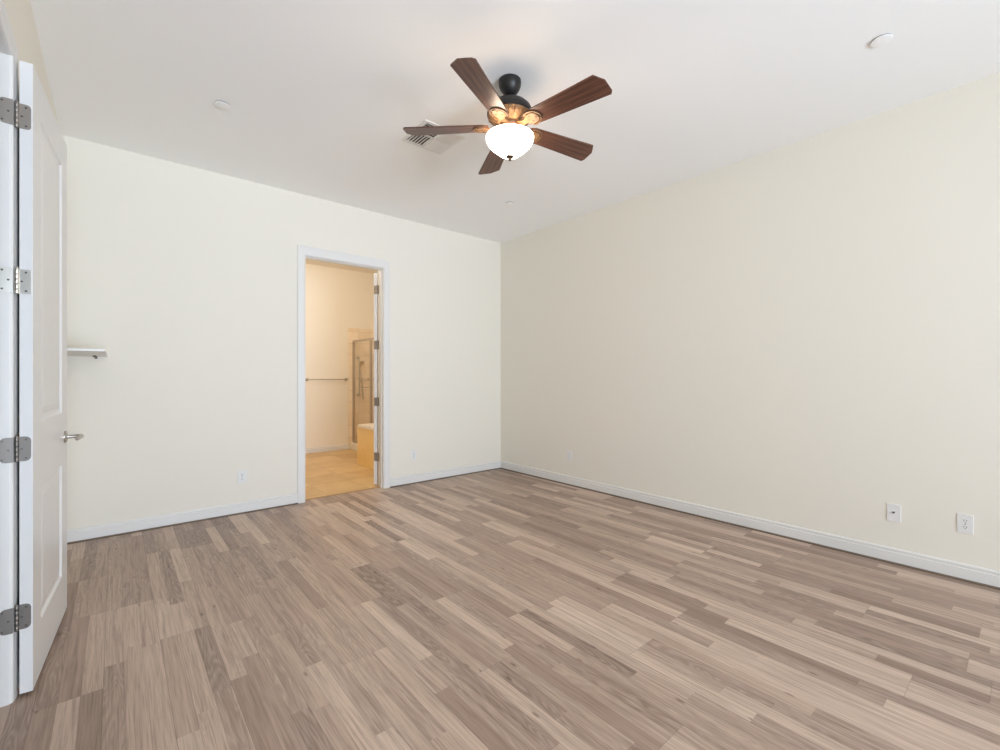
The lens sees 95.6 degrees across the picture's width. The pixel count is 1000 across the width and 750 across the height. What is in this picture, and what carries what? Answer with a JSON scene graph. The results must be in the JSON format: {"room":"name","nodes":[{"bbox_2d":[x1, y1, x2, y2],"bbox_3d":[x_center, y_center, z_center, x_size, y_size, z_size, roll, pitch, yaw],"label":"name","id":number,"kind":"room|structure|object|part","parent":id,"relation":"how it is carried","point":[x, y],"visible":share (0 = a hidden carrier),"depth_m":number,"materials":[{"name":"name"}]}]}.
{"room":"empty bedroom","nodes":[
{"label":"empty bedroom","id":0,"kind":"room"},
{"bbox_2d":[3,0,58,650],"bbox_3d":[-0.384,-0.264,-0.125,0.125,3.047,9.055,0,0,-40],"label":"wall","id":1,"kind":"structure","parent":0,"point":[20,13],"depth_m":2.01,"materials":[{"name":"beige paint"}]},
{"bbox_2d":[0,0,17,706],"bbox_3d":[-1.642,-0.019,1.371,0.142,2.558,1.007,0,0,-40],"label":"door frame","id":2,"kind":"structure","parent":1,"relation":"attached to","point":[5,25],"depth_m":1.73,"materials":[{"name":"white paint"}]},
{"bbox_2d":[18,651,18,687],"bbox_3d":[-2.594,1.204,2.589,0.015,0.091,2.055,0,0,-40],"label":"baseboard","id":3,"kind":"structure","parent":1,"relation":"attached to","point":[18,651],"depth_m":1.82,"materials":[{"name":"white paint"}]},
{"bbox_2d":[0,60,83,693],"bbox_3d":[-2.074,0.009,2.098,0.120,2.466,0.841,0,0,-33],"label":"door","id":4,"kind":"structure","parent":1,"relation":"in","point":[40,279],"depth_m":1.88,"materials":[{"name":"white paint"}]},
{"bbox_3d":[-2.270,0.323,2.371,0.010,0.062,0.062,0,0,-37],"label":"handle","id":5,"kind":"part","parent":4,"relation":"part of","materials":[{"name":"silver metal"}]},
{"bbox_3d":[-2.208,0.324,2.351,0.068,0.022,0.127,0,0,-37],"label":"lever","id":6,"kind":"part","parent":4,"relation":"part of","materials":[{"name":"silver metal"}]},
{"bbox_2d":[63,135,500,529],"bbox_3d":[-1.668,-0.264,4.803,4.541,3.047,0.125,0,0,-40],"label":"wall","id":7,"kind":"structure","parent":0,"point":[185,277],"depth_m":4.02,"materials":[{"name":"beige paint"}]},
{"bbox_2d":[67,348,107,358],"bbox_3d":[-2.821,-0.141,3.049,0.264,0.032,1.060,0,0,-40],"label":"wall shelf","id":8,"kind":"object","parent":7,"relation":"attached to","point":[87,352],"visible":0.7,"depth_m":2.84,"materials":[{"name":"white paint"}]},
{"bbox_2d":[67,493,297,544],"bbox_3d":[-2.622,1.204,3.903,1.672,0.091,0.015,0,0,-40],"label":"baseboard","id":9,"kind":"structure","parent":7,"relation":"attached to","point":[83,533],"depth_m":3.80,"materials":[{"name":"white paint"}]},
{"bbox_2d":[238,470,245,483],"bbox_3d":[-2.353,0.929,4.136,0.072,0.116,0.008,0,0,-40],"label":"wall outlet","id":10,"kind":"object","parent":7,"relation":"attached to","point":[241,474],"visible":1,"depth_m":4.13,"materials":[{"name":"white plastic"}]},
{"bbox_2d":[297,245,389,503],"bbox_3d":[-1.651,-0.009,4.809,0.983,2.537,0.142,0,0,-40],"label":"door frame","id":11,"kind":"structure","parent":7,"relation":"attached to","point":[302,251],"depth_m":4.92,"materials":[{"name":"white paint"}]},
{"bbox_2d":[374,273,378,484],"bbox_3d":[-1.270,0.042,5.516,0.119,2.400,0.838,0,0,16],"label":"door","id":12,"kind":"structure","parent":7,"relation":"in","point":[376,286],"depth_m":5.15,"materials":[{"name":"white paint"}]},
{"bbox_2d":[411,450,415,460],"bbox_3d":[-1.005,0.935,5.279,0.072,0.116,0.008,0,0,-40],"label":"wall outlet","id":13,"kind":"object","parent":7,"relation":"attached to","point":[413,452],"visible":1,"depth_m":5.28,"materials":[{"name":"white plastic"}]},
{"bbox_2d":[390,461,500,487],"bbox_3d":[-0.611,1.204,5.608,1.638,0.091,0.015,0,0,-40],"label":"baseboard","id":14,"kind":"structure","parent":7,"relation":"attached to","point":[413,478],"depth_m":5.52,"materials":[{"name":"white paint"}]},
{"bbox_2d":[305,263,373,447],"bbox_3d":[-2.874,-0.264,7.544,3.075,3.047,0.125,0,0,-40],"label":"wall","id":15,"kind":"structure","parent":0,"point":[337,300],"depth_m":7.50,"materials":[{"name":"beige paint"}]},
{"bbox_2d":[305,378,347,380],"bbox_3d":[-2.831,0.073,7.447,0.690,0.055,0.078,0,0,-40],"label":"towel bar","id":16,"kind":"object","parent":15,"relation":"attached to","point":[306,379],"visible":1,"depth_m":7.40,"materials":[{"name":"silver metal"}]},
{"bbox_3d":[-2.816,0.073,7.430,0.635,0.017,0.017,0,0,-40],"label":"rail","id":17,"kind":"part","parent":16,"relation":"part of","materials":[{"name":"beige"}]},
{"bbox_2d":[305,444,348,453],"bbox_3d":[-3.289,1.215,7.100,1.868,0.086,0.015,0,0,-40],"label":"baseboard","id":18,"kind":"structure","parent":15,"relation":"attached to","point":[343,446],"depth_m":7.46,"materials":[{"name":"white paint"}]},
{"bbox_2d":[348,328,373,448],"bbox_3d":[-2.170,0.230,8.052,1.070,2.060,0.012,0,0,-40],"label":"shower tile","id":19,"kind":"structure","parent":15,"relation":"attached to","point":[362,349],"depth_m":7.84,"materials":[{"name":"beige tile"}]},
{"bbox_2d":[356,356,363,399],"bbox_3d":[-2.375,0.052,7.758,0.118,0.761,0.171,0,0,-33],"label":"shower","id":20,"kind":"object","parent":19,"relation":"attached to","point":[361,363],"visible":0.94,"depth_m":7.76,"materials":[{"name":"silver metal"}]},
{"bbox_2d":[0,449,999,749],"bbox_3d":[-0.123,1.289,2.059,5.975,0.062,12.050,0,0,-40],"label":"floor","id":21,"kind":"structure","parent":0,"point":[498,609],"depth_m":2.19,"materials":[{"name":"laminate"}]},
{"bbox_2d":[305,487,379,499],"bbox_3d":[-1.662,1.258,4.822,0.829,0.005,0.035,0,0,-40],"label":"threshold","id":22,"kind":"object","parent":21,"relation":"on","point":[374,487],"visible":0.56,"depth_m":4.80,"materials":[{"name":"brown wood"}]},
{"bbox_2d":[350,338,373,450],"bbox_3d":[-2.083,0.336,7.250,0.120,1.845,1.323,0,0,-40],"label":"shower enclosure","id":23,"kind":"object","parent":21,"relation":"on","point":[353,445],"visible":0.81,"depth_m":7.73,"materials":[{"name":"beige"}]},
{"bbox_2d":[357,423,373,469],"bbox_3d":[-1.185,0.972,6.566,1.489,0.572,0.852,0,0,-40],"label":"bathtub","id":24,"kind":"object","parent":21,"relation":"on","point":[365,432],"visible":0.03,"depth_m":6.21,"materials":[{"name":"beige tile"}]},
{"bbox_2d":[30,0,999,273],"bbox_3d":[-0.123,-1.837,2.059,5.975,0.100,12.050,0,0,-40],"label":"ceiling","id":25,"kind":"structure","parent":0,"point":[321,95],"depth_m":2.77,"materials":[{"name":"white paint"}]},
{"bbox_2d":[214,100,230,109],"bbox_3d":[-1.832,-1.781,2.994,0.093,0.012,0.093,0,0,-40],"label":"cover plate","id":26,"kind":"object","parent":25,"relation":"attached to","point":[223,105],"visible":1,"depth_m":2.98,"materials":[{"name":"white paint"}]},
{"bbox_2d":[401,119,465,154],"bbox_3d":[-0.502,-1.779,3.413,0.350,0.016,0.355,0,0,-40],"label":"ceiling vent","id":27,"kind":"object","parent":25,"relation":"in","point":[438,144],"visible":0.72,"depth_m":3.44,"materials":[{"name":"white metal"}]},
{"bbox_2d":[403,57,611,174],"bbox_3d":[0.097,-1.542,2.756,1.229,0.490,1.242,0,0,-40],"label":"ceiling fan","id":28,"kind":"object","parent":25,"relation":"hanging from","point":[509,114],"visible":1,"depth_m":2.65,"materials":[{"name":"brown wood"}]},
{"bbox_3d":[-0.325,-1.503,2.782,0.517,0.007,0.156,0,12,5],"label":"blade","id":29,"kind":"part","parent":28,"relation":"part of","materials":[{"name":"brown wood"}]},
{"bbox_3d":[-0.089,-1.503,2.393,0.156,0.007,0.517,13,5,22],"label":"blade","id":30,"kind":"part","parent":28,"relation":"part of","materials":[{"name":"brown wood"}]},
{"bbox_3d":[-0.029,-1.503,3.126,0.156,0.007,0.517,-12,3,-13],"label":"blade","id":31,"kind":"part","parent":28,"relation":"part of","materials":[{"name":"brown wood"}]},
{"bbox_3d":[0.060,-1.385,2.750,0.288,0.122,0.288,0,0,-40],"label":"lamp shade","id":32,"kind":"part","parent":28,"relation":"part of","materials":[{"name":"white glass"}]},
{"bbox_3d":[0.390,-1.503,2.951,0.517,0.007,0.156,0,-12,-31],"label":"blade","id":33,"kind":"part","parent":28,"relation":"part of","materials":[{"name":"brown wood"}]},
{"bbox_3d":[0.353,-1.503,2.498,0.517,0.007,0.156,0,-12,41],"label":"blade","id":34,"kind":"part","parent":28,"relation":"part of","materials":[{"name":"brown wood"}]},
{"bbox_2d":[505,202,513,205],"bbox_3d":[0.099,-1.781,4.718,0.093,0.012,0.093,0,0,-40],"label":"cover plate","id":35,"kind":"object","parent":25,"relation":"attached to","point":[506,203],"visible":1,"depth_m":4.70,"materials":[{"name":"grey plastic"}]},
{"bbox_2d":[870,33,892,46],"bbox_3d":[2.031,-1.781,2.413,0.093,0.012,0.093,0,0,-40],"label":"cover plate","id":36,"kind":"object","parent":25,"relation":"attached to","point":[883,39],"visible":1,"depth_m":2.41,"materials":[{"name":"grey plastic"}]},
{"bbox_2d":[501,72,999,570],"bbox_3d":[2.984,-0.264,2.731,0.125,3.047,9.055,0,0,-40],"label":"wall","id":37,"kind":"structure","parent":0,"point":[805,333],"depth_m":3.48,"materials":[{"name":"beige paint"}]},
{"bbox_2d":[567,450,571,460],"bbox_3d":[0.796,0.929,5.209,0.007,0.116,0.072,0,0,-40],"label":"blank wall plate","id":38,"kind":"object","parent":37,"relation":"attached to","point":[569,453],"visible":1,"depth_m":5.20,"materials":[{"name":"white plastic"}]},
{"bbox_2d":[500,461,999,589],"bbox_3d":[2.891,1.204,2.733,0.015,0.091,8.930,0,0,-40],"label":"baseboard","id":39,"kind":"structure","parent":37,"relation":"attached to","point":[939,565],"depth_m":3.46,"materials":[{"name":"white paint"}]},
{"bbox_2d":[887,503,900,522],"bbox_3d":[2.635,0.924,3.035,0.014,0.116,0.072,0,0,-40],"label":"cable wall plate","id":40,"kind":"object","parent":37,"relation":"attached to","point":[893,510],"visible":1,"depth_m":3.03,"materials":[{"name":"white plastic"}]},
{"bbox_2d":[957,513,973,534],"bbox_3d":[2.854,0.914,2.781,0.008,0.116,0.072,0,0,-40],"label":"wall outlet","id":41,"kind":"object","parent":37,"relation":"attached to","point":[965,523],"visible":1,"depth_m":2.78,"materials":[{"name":"white plastic"}]}
]}

